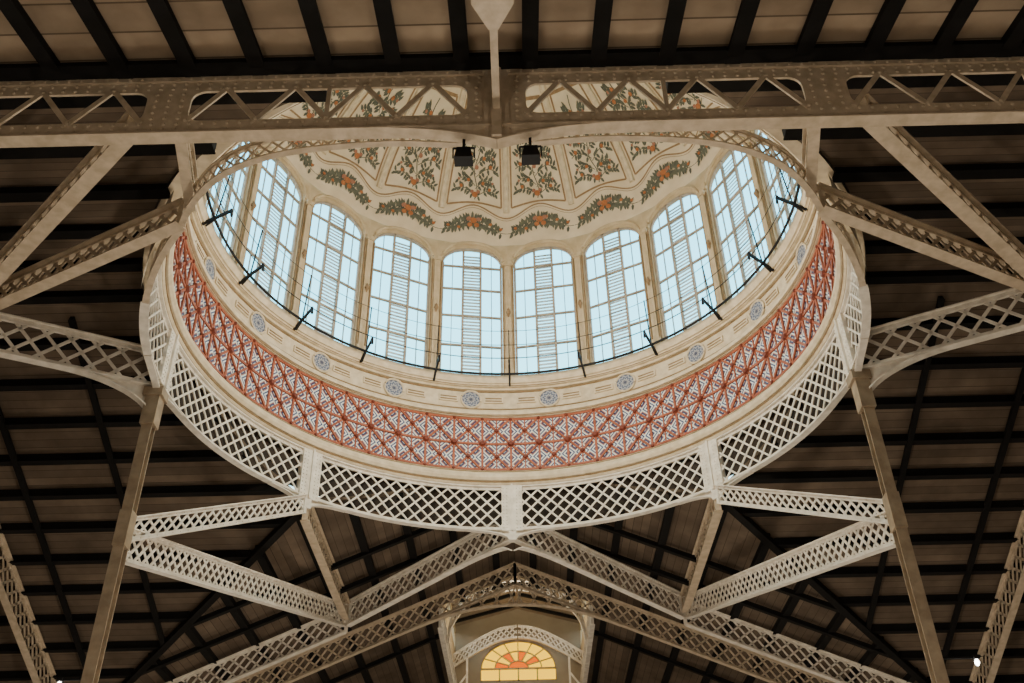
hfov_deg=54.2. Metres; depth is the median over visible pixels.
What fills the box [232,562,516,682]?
truss
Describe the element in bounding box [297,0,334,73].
beam
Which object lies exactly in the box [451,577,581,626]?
ceiling
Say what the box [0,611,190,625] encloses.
beam
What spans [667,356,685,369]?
stone plaque
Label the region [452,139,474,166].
floodlight
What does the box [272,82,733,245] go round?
dome
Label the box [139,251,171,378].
girder
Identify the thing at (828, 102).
girder
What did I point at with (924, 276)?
beam
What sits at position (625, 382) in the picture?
roundel
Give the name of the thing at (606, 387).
stone plaque
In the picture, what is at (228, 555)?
roof beam
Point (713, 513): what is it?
girder
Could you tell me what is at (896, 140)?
girder
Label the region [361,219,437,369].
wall
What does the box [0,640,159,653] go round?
beam
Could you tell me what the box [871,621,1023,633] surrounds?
beam
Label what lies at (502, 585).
roof
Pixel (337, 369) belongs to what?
stone plaque
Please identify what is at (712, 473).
post
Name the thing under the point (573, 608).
truss
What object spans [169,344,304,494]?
girder
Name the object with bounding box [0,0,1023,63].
ceiling
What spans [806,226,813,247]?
stone plaque
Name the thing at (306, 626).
truss
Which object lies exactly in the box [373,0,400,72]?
beam
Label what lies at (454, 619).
arch
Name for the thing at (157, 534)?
brace
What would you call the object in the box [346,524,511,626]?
girder
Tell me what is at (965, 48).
beam
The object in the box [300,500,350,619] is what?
girder
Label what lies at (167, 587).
roof beam
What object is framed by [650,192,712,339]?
window
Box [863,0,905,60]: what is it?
beam
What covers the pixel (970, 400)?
beam
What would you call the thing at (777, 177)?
window
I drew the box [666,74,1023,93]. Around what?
beam
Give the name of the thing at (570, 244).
wall
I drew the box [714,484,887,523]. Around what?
brace
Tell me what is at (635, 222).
wall
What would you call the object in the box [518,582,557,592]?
roof
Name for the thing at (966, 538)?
beam
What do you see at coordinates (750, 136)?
girder
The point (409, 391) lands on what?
stone plaque
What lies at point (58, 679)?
spot lamp
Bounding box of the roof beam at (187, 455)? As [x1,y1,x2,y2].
[0,449,248,465]
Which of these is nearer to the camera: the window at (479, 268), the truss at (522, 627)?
the window at (479, 268)
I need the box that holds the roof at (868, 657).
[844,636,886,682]
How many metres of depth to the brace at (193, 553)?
34.47 m
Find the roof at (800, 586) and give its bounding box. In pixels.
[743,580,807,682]
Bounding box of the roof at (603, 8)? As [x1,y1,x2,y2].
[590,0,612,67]
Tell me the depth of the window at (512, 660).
62.32 m
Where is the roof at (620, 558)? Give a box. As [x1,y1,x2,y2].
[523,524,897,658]
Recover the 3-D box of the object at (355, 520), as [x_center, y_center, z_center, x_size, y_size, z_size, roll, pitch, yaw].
[-6.091,14.239,49.952,0.330,0.325,26.837,-1,-36,0]
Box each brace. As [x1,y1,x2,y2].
[125,528,348,626]
[132,494,307,541]
[682,511,895,618]
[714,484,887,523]
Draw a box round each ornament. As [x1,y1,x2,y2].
[251,201,256,210]
[302,249,306,258]
[753,189,758,197]
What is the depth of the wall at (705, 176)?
43.24 m
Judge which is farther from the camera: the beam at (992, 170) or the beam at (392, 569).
the beam at (392, 569)
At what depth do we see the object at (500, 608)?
62.84 m
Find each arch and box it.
[448,579,515,642]
[516,579,585,639]
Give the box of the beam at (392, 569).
[135,524,500,675]
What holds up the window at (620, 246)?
in the wall at (635, 222)
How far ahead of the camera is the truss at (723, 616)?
44.46 m
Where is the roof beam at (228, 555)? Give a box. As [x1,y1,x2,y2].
[0,550,251,565]
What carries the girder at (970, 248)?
attached to the truss at (881, 370)
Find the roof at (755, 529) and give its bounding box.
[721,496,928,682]
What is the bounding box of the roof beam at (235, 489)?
[0,483,283,500]
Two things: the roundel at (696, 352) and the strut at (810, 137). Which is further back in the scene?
the roundel at (696, 352)
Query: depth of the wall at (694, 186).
45.35 m
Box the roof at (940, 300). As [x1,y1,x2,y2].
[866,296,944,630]
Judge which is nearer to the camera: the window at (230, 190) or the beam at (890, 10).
the beam at (890, 10)
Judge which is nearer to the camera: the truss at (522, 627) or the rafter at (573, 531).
the rafter at (573, 531)
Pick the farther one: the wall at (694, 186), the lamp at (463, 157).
the wall at (694, 186)
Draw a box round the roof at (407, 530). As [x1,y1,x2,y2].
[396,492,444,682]
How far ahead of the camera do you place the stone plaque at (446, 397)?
43.66 m
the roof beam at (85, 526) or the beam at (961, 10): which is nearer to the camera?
the beam at (961, 10)
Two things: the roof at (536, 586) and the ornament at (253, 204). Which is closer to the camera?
the ornament at (253, 204)
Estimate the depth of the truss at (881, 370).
30.70 m
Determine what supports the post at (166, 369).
on the column at (155, 399)
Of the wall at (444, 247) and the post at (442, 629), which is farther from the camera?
the post at (442, 629)
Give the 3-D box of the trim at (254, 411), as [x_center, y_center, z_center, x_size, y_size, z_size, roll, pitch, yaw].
[-0.202,-0.710,32.786,22.596,0.730,22.596,5,-37,-8]
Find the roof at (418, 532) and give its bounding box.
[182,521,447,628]
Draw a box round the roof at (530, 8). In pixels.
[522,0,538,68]
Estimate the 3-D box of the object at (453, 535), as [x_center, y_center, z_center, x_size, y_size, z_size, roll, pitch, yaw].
[-2.613,9.570,46.250,0.330,0.325,12.213,-1,-36,0]
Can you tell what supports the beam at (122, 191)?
attached to the ceiling at (997, 148)
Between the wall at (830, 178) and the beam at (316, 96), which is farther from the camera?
the wall at (830, 178)
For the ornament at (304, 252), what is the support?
attached to the wall at (316, 195)
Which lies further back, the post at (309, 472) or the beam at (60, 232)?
the post at (309, 472)
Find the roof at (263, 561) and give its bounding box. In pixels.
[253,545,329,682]
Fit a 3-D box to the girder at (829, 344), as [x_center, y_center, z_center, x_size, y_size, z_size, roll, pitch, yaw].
[9.577,2.510,35.200,1.080,1.990,8.442,12,-38,-18]
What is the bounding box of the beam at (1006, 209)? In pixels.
[857,202,1023,219]
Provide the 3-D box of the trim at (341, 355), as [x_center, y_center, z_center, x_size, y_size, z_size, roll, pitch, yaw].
[-0.269,-3.912,35.140,22.996,2.120,22.996,2,-36,-4]
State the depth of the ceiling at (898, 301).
39.52 m
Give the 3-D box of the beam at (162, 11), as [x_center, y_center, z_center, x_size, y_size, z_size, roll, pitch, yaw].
[-7.461,-10.060,13.622,0.360,5.250,19.868,-1,-36,0]
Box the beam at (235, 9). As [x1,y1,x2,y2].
[222,0,267,75]
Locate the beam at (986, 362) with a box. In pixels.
[818,356,1023,370]
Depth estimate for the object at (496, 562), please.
49.03 m
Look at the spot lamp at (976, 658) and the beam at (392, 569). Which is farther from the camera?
the beam at (392, 569)
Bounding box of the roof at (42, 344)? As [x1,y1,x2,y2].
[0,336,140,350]
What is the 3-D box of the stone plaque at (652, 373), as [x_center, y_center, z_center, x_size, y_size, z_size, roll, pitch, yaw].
[5.726,1.455,42.582,0.840,0.300,0.120,-22,-41,26]
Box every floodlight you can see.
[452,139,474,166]
[519,137,541,164]
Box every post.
[144,328,182,415]
[268,447,346,512]
[438,608,456,682]
[470,484,554,542]
[677,438,753,504]
[833,312,867,400]
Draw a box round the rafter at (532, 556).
[529,525,535,585]
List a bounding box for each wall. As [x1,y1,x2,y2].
[141,190,173,285]
[142,151,865,291]
[205,142,262,268]
[241,143,311,317]
[295,184,371,350]
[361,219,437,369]
[434,240,508,372]
[442,575,588,605]
[443,603,455,661]
[455,609,581,682]
[507,237,584,372]
[576,213,655,366]
[579,600,589,658]
[641,175,719,343]
[699,136,770,307]
[746,130,802,256]
[828,174,865,265]
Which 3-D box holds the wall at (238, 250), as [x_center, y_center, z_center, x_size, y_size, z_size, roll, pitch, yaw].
[-11.127,-6.779,39.594,0.624,8.180,3.520,-7,-37,7]
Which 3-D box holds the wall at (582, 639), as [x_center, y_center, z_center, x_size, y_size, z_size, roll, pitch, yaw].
[4.273,15.736,57.222,0.160,3.550,13.100,-1,-36,0]
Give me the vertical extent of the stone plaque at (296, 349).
0.300 m
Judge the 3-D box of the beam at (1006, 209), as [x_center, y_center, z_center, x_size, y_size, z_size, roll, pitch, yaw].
[21.802,-4.024,28.931,23.822,0.325,0.360,-1,-36,0]
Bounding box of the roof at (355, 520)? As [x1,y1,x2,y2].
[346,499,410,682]
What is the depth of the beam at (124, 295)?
32.43 m
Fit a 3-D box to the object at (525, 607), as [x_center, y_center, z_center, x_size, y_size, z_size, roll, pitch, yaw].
[2.372,17.015,62.898,3.940,1.182,0.180,-1,-36,0]
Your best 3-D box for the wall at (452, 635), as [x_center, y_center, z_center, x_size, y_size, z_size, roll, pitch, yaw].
[-3.725,15.924,57.250,0.160,3.550,13.100,-1,-36,0]
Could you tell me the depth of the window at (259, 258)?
42.44 m
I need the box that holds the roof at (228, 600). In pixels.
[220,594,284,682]
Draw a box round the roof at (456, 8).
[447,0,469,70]
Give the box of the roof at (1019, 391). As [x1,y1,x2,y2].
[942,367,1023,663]
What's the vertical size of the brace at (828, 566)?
5.639 m
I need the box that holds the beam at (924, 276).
[865,268,1022,284]
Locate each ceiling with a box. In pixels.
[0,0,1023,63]
[0,85,1023,307]
[0,284,1023,682]
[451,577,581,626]
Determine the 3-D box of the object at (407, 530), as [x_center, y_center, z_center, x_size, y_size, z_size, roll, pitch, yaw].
[-4.296,13.885,50.798,0.330,0.325,25.831,-1,-36,0]
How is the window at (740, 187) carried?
in the wall at (705, 176)
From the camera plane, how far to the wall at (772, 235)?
40.21 m
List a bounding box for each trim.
[143,93,864,484]
[184,189,822,417]
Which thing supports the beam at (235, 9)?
on the girder at (828, 102)
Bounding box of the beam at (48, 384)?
[0,376,198,391]
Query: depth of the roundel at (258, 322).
39.16 m
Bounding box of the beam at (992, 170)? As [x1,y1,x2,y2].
[832,163,1023,182]
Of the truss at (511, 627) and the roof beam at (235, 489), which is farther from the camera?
the truss at (511, 627)
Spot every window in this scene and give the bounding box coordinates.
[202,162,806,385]
[206,142,253,257]
[246,158,301,310]
[301,201,362,347]
[439,248,502,373]
[481,641,556,681]
[513,246,578,374]
[584,227,651,364]
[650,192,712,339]
[709,143,766,300]
[754,130,801,242]
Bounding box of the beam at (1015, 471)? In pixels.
[738,466,1023,483]
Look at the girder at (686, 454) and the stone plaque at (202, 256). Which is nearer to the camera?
the stone plaque at (202, 256)
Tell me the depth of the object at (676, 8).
21.76 m
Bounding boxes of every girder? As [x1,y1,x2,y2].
[0,57,1023,148]
[0,111,133,285]
[0,197,185,309]
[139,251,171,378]
[142,230,183,303]
[149,303,861,523]
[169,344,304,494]
[178,138,461,231]
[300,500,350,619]
[318,455,501,531]
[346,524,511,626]
[514,523,684,619]
[522,446,704,530]
[532,130,823,216]
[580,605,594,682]
[680,498,722,612]
[716,329,845,484]
[816,182,1023,291]
[819,215,865,286]
[840,234,870,362]
[860,93,1023,277]
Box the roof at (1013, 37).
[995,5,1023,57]
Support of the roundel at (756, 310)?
attached to the girder at (396, 487)
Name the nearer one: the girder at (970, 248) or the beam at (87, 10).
the beam at (87, 10)
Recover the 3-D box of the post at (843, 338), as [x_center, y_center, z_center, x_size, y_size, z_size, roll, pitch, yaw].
[10.670,0.264,31.845,0.382,2.480,3.433,-1,-36,0]
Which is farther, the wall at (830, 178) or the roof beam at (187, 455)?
the roof beam at (187, 455)
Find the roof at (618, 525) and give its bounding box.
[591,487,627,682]
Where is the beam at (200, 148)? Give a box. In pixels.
[0,143,216,159]
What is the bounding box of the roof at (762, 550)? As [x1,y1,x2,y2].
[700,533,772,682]
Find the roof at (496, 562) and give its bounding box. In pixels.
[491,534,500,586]
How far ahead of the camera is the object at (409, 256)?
43.57 m
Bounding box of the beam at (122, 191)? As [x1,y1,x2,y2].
[0,183,169,202]
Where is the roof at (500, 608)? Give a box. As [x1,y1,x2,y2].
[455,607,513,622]
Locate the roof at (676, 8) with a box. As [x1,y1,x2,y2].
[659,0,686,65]
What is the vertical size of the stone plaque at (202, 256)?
0.300 m
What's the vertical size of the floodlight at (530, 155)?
0.710 m
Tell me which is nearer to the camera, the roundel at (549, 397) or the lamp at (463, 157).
the lamp at (463, 157)
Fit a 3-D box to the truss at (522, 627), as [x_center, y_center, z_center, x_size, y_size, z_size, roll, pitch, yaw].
[3.716,19.559,60.630,6.619,5.002,0.220,-1,-36,0]
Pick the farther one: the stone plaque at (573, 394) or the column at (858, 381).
the stone plaque at (573, 394)
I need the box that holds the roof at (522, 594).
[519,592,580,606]
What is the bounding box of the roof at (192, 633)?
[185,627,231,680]
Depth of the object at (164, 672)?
43.38 m
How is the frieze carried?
on the trim at (254, 411)
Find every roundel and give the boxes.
[204,257,215,281]
[250,311,266,334]
[312,352,331,372]
[383,378,404,397]
[460,390,481,408]
[538,388,559,406]
[615,373,635,391]
[686,343,704,363]
[748,299,764,322]
[796,242,806,267]
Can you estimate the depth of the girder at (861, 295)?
30.31 m
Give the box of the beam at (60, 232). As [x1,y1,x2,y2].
[0,224,148,240]
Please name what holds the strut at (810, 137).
attached to the girder at (750, 136)
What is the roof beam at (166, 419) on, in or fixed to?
attached to the ceiling at (898, 301)
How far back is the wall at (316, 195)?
45.41 m
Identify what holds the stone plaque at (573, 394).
attached to the girder at (396, 487)
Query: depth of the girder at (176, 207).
26.55 m
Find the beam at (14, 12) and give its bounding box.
[0,0,63,80]
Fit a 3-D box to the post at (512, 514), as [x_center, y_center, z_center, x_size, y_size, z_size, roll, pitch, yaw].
[0.006,6.940,40.627,3.433,2.480,0.382,-1,-36,0]
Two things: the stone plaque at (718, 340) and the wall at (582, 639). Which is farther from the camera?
the wall at (582, 639)
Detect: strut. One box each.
[175,143,197,212]
[471,0,513,107]
[801,128,820,197]
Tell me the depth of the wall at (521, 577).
51.48 m
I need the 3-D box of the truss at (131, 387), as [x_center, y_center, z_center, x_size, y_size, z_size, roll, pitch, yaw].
[-14.914,0.420,29.968,8.548,2.631,0.300,15,-39,-21]
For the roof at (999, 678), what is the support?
attached to the ceiling at (898, 301)
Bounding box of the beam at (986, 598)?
[839,593,1023,606]
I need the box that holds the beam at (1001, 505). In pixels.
[739,500,1023,516]
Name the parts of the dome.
painted panel, painted panel, painted panel, painted panel, painted panel, painted panel, painted panel, painted panel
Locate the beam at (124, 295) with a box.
[0,289,143,304]
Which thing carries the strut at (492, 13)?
attached to the girder at (828, 102)
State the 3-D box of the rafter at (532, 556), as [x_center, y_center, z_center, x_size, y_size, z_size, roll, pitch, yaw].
[0.976,8.964,46.804,0.330,0.325,11.916,-1,-36,0]
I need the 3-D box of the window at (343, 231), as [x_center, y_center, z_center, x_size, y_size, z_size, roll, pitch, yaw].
[-8.025,-3.095,44.387,2.967,7.795,0.150,29,-46,-35]
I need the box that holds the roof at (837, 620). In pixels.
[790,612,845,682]
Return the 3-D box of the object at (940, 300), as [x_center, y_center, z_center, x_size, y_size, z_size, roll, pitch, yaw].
[14.458,5.221,37.247,0.210,6.286,14.370,-1,-36,0]
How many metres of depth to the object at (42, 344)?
33.94 m
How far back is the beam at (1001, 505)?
38.00 m
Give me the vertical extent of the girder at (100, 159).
1.040 m
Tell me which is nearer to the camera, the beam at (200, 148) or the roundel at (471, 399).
the beam at (200, 148)
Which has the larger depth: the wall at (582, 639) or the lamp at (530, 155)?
the wall at (582, 639)
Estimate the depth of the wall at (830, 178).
27.26 m
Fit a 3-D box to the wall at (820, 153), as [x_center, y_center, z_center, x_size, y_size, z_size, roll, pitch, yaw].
[-0.317,-4.916,28.012,22.432,2.100,9.923,-1,-36,0]
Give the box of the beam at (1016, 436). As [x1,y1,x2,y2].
[771,431,1023,447]
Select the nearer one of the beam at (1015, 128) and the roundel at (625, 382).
the beam at (1015, 128)
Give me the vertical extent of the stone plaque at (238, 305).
0.300 m
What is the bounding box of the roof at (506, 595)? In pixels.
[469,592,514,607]
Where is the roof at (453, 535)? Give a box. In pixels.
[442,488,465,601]
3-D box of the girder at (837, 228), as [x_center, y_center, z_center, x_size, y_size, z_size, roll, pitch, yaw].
[8.943,-2.703,26.989,0.321,0.690,3.559,-22,-41,25]
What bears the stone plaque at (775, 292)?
attached to the girder at (396, 487)
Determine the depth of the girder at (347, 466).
40.01 m
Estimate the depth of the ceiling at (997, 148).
27.07 m
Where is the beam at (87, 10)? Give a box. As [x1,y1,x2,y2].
[70,0,132,78]
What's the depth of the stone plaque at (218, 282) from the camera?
37.26 m
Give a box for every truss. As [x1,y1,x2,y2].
[0,312,158,407]
[0,525,57,682]
[166,611,347,682]
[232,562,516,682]
[453,625,516,682]
[513,562,834,682]
[518,625,582,682]
[683,603,910,682]
[862,288,1023,389]
[969,510,1023,682]
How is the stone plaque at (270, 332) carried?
attached to the girder at (396, 487)
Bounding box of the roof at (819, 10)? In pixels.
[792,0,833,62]
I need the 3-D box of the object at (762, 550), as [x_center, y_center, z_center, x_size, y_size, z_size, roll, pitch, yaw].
[10.136,15.294,49.297,0.330,0.325,26.100,-1,-36,0]
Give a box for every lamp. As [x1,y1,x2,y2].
[56,677,80,682]
[454,146,472,166]
[521,145,539,164]
[943,654,979,665]
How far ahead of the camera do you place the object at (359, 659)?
47.68 m
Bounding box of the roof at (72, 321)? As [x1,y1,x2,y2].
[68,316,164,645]
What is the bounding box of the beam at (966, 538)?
[774,532,1022,547]
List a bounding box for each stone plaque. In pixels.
[195,241,204,261]
[215,276,227,295]
[235,300,249,317]
[267,328,283,343]
[293,345,310,359]
[332,365,350,377]
[363,376,381,387]
[406,388,425,397]
[439,393,457,401]
[484,397,502,403]
[517,396,535,403]
[562,390,580,399]
[594,383,612,393]
[637,369,655,381]
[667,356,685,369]
[706,335,723,350]
[732,316,748,333]
[765,287,778,305]
[785,262,797,282]
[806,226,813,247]
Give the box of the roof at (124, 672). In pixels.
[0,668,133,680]
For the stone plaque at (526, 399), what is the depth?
43.89 m
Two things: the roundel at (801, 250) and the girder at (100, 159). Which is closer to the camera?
the girder at (100, 159)
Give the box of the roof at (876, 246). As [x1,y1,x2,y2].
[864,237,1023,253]
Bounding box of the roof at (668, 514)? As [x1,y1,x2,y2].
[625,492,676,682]
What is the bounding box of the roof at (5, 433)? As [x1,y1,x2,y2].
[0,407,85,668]
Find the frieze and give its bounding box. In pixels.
[173,221,835,470]
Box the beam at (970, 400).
[797,394,1023,410]
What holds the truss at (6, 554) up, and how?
attached to the ceiling at (898, 301)
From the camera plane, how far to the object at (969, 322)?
33.83 m
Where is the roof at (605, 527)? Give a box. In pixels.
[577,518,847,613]
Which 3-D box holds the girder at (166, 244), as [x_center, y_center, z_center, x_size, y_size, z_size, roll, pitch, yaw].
[-9.470,-2.270,27.054,0.321,0.690,3.559,19,-41,-25]
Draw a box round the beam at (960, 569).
[807,563,1023,577]
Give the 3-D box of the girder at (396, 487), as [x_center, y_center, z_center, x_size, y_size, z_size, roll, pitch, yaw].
[-0.114,2.430,36.581,22.400,3.200,12.565,-1,-36,0]
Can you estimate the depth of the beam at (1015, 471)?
37.18 m
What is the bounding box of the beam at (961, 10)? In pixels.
[933,0,978,50]
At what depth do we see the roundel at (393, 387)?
42.99 m
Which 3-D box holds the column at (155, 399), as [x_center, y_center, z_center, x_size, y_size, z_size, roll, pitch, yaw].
[-10.975,9.246,25.700,0.800,19.100,0.800,-1,-36,0]
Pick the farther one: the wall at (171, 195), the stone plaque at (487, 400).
the stone plaque at (487, 400)
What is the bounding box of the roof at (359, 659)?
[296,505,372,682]
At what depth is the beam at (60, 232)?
28.96 m
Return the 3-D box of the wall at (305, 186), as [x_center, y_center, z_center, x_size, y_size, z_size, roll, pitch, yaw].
[-10.015,-4.878,42.213,0.624,8.180,3.520,-18,-40,22]
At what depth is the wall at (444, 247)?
47.71 m
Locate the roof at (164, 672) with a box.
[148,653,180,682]
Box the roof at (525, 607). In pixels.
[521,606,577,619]
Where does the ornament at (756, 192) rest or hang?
attached to the wall at (705, 176)
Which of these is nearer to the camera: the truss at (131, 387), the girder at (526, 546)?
the truss at (131, 387)
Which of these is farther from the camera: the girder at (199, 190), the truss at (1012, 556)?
the truss at (1012, 556)
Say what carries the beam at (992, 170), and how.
attached to the ceiling at (997, 148)
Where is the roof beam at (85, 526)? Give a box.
[0,517,283,533]
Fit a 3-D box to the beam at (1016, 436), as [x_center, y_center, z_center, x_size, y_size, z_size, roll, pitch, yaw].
[21.688,3.385,36.397,24.452,0.325,0.330,-1,-36,0]
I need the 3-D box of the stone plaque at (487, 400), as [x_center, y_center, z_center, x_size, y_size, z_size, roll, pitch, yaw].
[-0.811,2.593,43.944,0.840,0.300,0.120,1,-36,-3]
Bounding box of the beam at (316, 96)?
[0,90,326,109]
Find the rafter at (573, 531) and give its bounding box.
[566,485,580,599]
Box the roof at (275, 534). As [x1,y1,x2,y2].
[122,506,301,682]
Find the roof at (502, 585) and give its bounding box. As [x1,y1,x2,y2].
[458,582,513,599]
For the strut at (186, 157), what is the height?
1.140 m
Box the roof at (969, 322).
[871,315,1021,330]
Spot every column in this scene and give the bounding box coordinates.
[80,385,168,682]
[846,369,949,682]
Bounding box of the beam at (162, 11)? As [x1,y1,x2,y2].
[146,0,196,77]
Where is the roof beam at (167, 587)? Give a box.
[4,581,219,596]
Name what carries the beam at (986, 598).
attached to the ceiling at (898, 301)
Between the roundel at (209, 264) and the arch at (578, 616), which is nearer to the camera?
the roundel at (209, 264)
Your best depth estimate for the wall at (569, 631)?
63.21 m
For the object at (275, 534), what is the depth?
40.05 m
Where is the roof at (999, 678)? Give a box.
[926,675,1023,682]
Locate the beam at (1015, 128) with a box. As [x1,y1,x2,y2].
[782,123,1023,140]
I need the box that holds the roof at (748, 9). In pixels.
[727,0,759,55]
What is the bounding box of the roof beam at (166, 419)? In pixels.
[5,414,220,429]
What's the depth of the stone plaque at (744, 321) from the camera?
39.74 m

